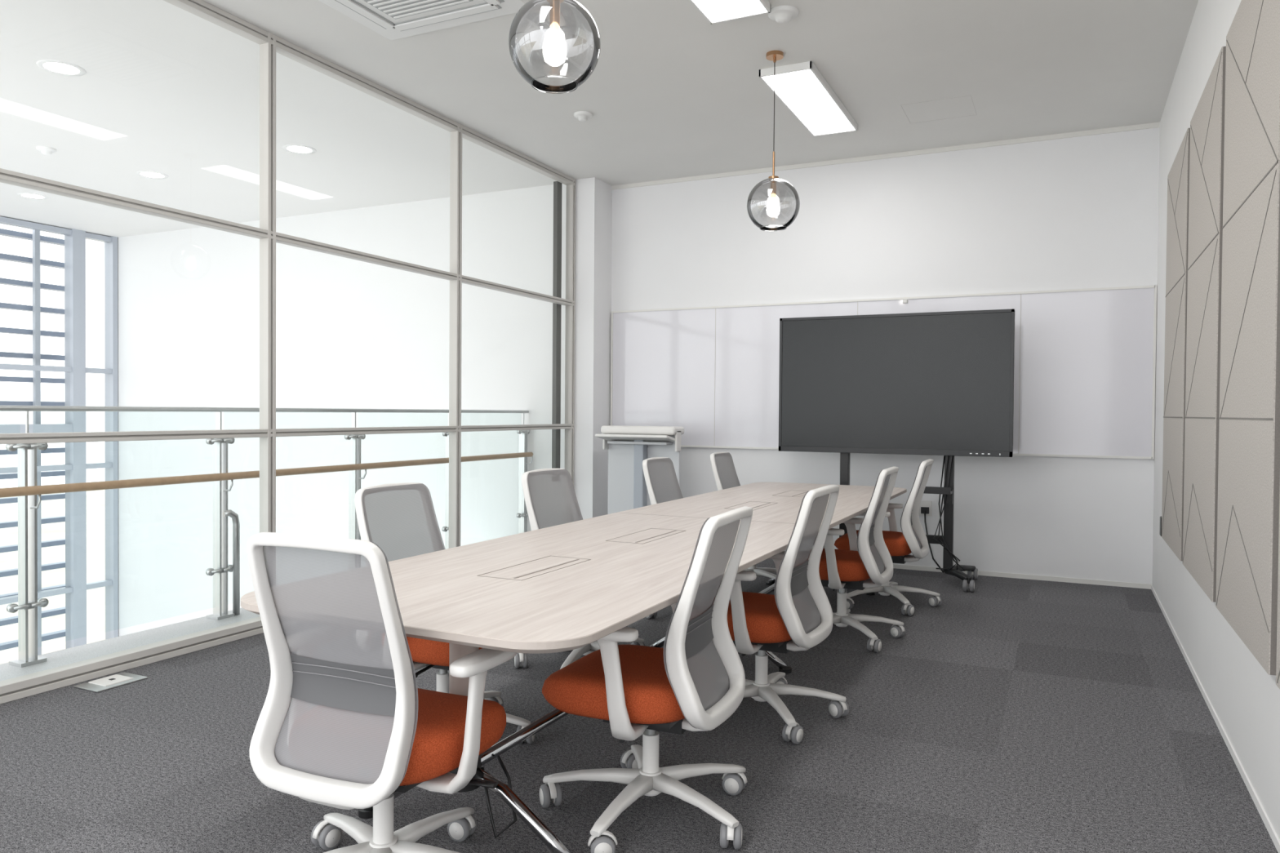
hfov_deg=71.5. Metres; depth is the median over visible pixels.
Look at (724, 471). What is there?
office chair
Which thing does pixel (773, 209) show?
globe pendant light
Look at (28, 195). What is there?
recessed light
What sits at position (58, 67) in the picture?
recessed light
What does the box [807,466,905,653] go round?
office chair
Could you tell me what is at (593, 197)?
wall column
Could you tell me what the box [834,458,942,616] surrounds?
office chair
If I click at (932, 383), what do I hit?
television
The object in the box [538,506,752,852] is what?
office chair
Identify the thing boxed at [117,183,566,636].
wall
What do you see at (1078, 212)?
wall
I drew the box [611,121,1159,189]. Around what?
trim
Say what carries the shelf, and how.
attached to the television
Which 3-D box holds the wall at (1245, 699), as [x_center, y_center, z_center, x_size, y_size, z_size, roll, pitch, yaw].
[1.843,-0.449,2.337,0.150,3.350,9.220,1,1,26]
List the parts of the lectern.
rail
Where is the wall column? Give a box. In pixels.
[573,177,612,519]
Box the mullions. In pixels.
[0,216,118,648]
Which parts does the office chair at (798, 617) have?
seat, frame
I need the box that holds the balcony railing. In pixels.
[0,405,533,667]
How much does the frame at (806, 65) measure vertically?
0.045 m
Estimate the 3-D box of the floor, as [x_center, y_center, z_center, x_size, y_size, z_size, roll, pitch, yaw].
[-0.307,1.318,3.365,4.767,0.250,9.170,1,1,26]
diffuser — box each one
[693,0,766,21]
[762,69,854,134]
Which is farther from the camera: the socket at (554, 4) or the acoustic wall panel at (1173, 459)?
the acoustic wall panel at (1173, 459)
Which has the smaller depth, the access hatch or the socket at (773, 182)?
the socket at (773, 182)
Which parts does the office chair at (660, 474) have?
frame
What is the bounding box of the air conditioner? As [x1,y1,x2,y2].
[319,0,528,39]
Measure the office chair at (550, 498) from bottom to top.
0.961 m
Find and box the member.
[0,0,575,704]
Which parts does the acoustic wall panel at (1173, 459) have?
groove lines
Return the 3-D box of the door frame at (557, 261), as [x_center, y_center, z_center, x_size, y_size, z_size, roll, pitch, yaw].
[-0.746,-0.846,7.981,0.040,2.680,0.080,1,1,26]
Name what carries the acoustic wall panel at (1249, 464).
attached to the wall at (1245, 699)
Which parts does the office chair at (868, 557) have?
seat, frame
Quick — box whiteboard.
[610,284,1156,459]
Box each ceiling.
[0,0,556,237]
[203,0,1198,186]
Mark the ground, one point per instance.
(95, 500)
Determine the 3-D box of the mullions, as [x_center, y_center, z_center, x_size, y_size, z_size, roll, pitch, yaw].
[-8.417,1.397,7.052,0.160,7.350,8.790,1,1,26]
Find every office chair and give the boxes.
[246,532,516,852]
[354,482,535,744]
[514,468,645,669]
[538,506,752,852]
[642,457,683,618]
[710,452,776,579]
[712,484,848,744]
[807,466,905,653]
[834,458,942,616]
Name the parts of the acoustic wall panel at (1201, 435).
groove lines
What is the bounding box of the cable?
[928,543,943,573]
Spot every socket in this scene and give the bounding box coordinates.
[546,0,564,32]
[768,151,778,198]
[918,500,932,534]
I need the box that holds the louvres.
[0,228,65,655]
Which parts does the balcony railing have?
rail, handrail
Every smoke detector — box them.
[35,146,56,155]
[573,111,592,121]
[768,4,799,23]
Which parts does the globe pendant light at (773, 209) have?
glass globe, bulb, cord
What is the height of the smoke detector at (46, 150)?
0.050 m
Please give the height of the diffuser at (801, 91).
0.028 m
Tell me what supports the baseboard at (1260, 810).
attached to the wall at (1245, 699)
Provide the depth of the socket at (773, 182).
5.20 m
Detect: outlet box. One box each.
[73,672,147,693]
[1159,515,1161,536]
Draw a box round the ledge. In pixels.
[0,608,259,681]
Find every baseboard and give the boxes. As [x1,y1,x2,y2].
[893,564,1151,589]
[1151,585,1279,852]
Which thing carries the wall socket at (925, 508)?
attached to the wall at (1078, 212)
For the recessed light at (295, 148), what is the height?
0.006 m
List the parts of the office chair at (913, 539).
seat, frame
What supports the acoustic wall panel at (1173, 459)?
attached to the wall at (1245, 699)
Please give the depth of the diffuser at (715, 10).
4.53 m
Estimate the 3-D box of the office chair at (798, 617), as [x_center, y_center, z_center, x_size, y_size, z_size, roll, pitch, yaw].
[0.508,0.713,3.696,0.680,0.962,0.669,1,1,28]
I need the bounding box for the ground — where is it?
[0,489,105,664]
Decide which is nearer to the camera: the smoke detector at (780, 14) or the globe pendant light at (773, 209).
the smoke detector at (780, 14)
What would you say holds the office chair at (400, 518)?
on the floor
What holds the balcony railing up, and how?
on the ledge
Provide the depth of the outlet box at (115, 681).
4.02 m
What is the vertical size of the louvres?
7.350 m
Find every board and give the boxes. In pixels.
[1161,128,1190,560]
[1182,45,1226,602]
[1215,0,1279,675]
[1275,492,1279,688]
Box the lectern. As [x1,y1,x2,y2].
[595,425,684,514]
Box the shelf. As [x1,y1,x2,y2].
[923,486,952,504]
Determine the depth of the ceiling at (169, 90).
6.68 m
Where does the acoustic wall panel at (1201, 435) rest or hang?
attached to the wall at (1245, 699)
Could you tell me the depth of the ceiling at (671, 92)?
5.49 m
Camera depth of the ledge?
4.72 m
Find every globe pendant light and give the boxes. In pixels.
[508,0,600,93]
[746,49,799,231]
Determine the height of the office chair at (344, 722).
0.962 m
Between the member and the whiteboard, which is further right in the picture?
the whiteboard
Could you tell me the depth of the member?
5.00 m
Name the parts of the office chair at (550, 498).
frame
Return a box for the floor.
[0,558,1278,852]
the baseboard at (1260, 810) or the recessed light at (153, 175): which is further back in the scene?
the recessed light at (153, 175)
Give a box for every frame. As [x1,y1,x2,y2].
[551,181,561,468]
[688,0,770,23]
[758,60,857,136]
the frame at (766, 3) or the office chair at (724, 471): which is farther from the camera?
the office chair at (724, 471)
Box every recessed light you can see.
[17,192,48,199]
[35,59,86,76]
[135,170,168,178]
[282,144,316,154]
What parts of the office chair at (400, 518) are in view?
frame, seat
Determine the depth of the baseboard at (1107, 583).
6.72 m
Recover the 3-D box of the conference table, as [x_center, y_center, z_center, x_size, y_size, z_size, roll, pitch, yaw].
[0.375,0.820,4.443,1.123,0.721,4.885,1,1,26]
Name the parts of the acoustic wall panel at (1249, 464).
groove lines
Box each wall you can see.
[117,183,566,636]
[611,127,1159,584]
[1151,0,1279,840]
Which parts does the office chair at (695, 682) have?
seat, frame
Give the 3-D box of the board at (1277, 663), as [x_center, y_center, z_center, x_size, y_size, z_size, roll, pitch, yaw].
[1.548,-0.375,1.953,0.044,2.170,0.990,1,1,26]
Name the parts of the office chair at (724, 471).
frame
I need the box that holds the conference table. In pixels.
[240,482,906,852]
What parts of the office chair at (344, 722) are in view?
frame, seat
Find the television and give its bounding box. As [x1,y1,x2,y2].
[778,308,1014,592]
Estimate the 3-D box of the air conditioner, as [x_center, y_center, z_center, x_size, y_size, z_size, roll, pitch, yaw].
[-1.174,-2.159,4.359,0.950,0.042,0.950,1,1,26]
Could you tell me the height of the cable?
0.192 m
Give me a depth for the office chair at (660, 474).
5.64 m
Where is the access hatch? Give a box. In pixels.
[901,95,977,123]
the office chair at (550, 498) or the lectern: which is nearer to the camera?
the office chair at (550, 498)

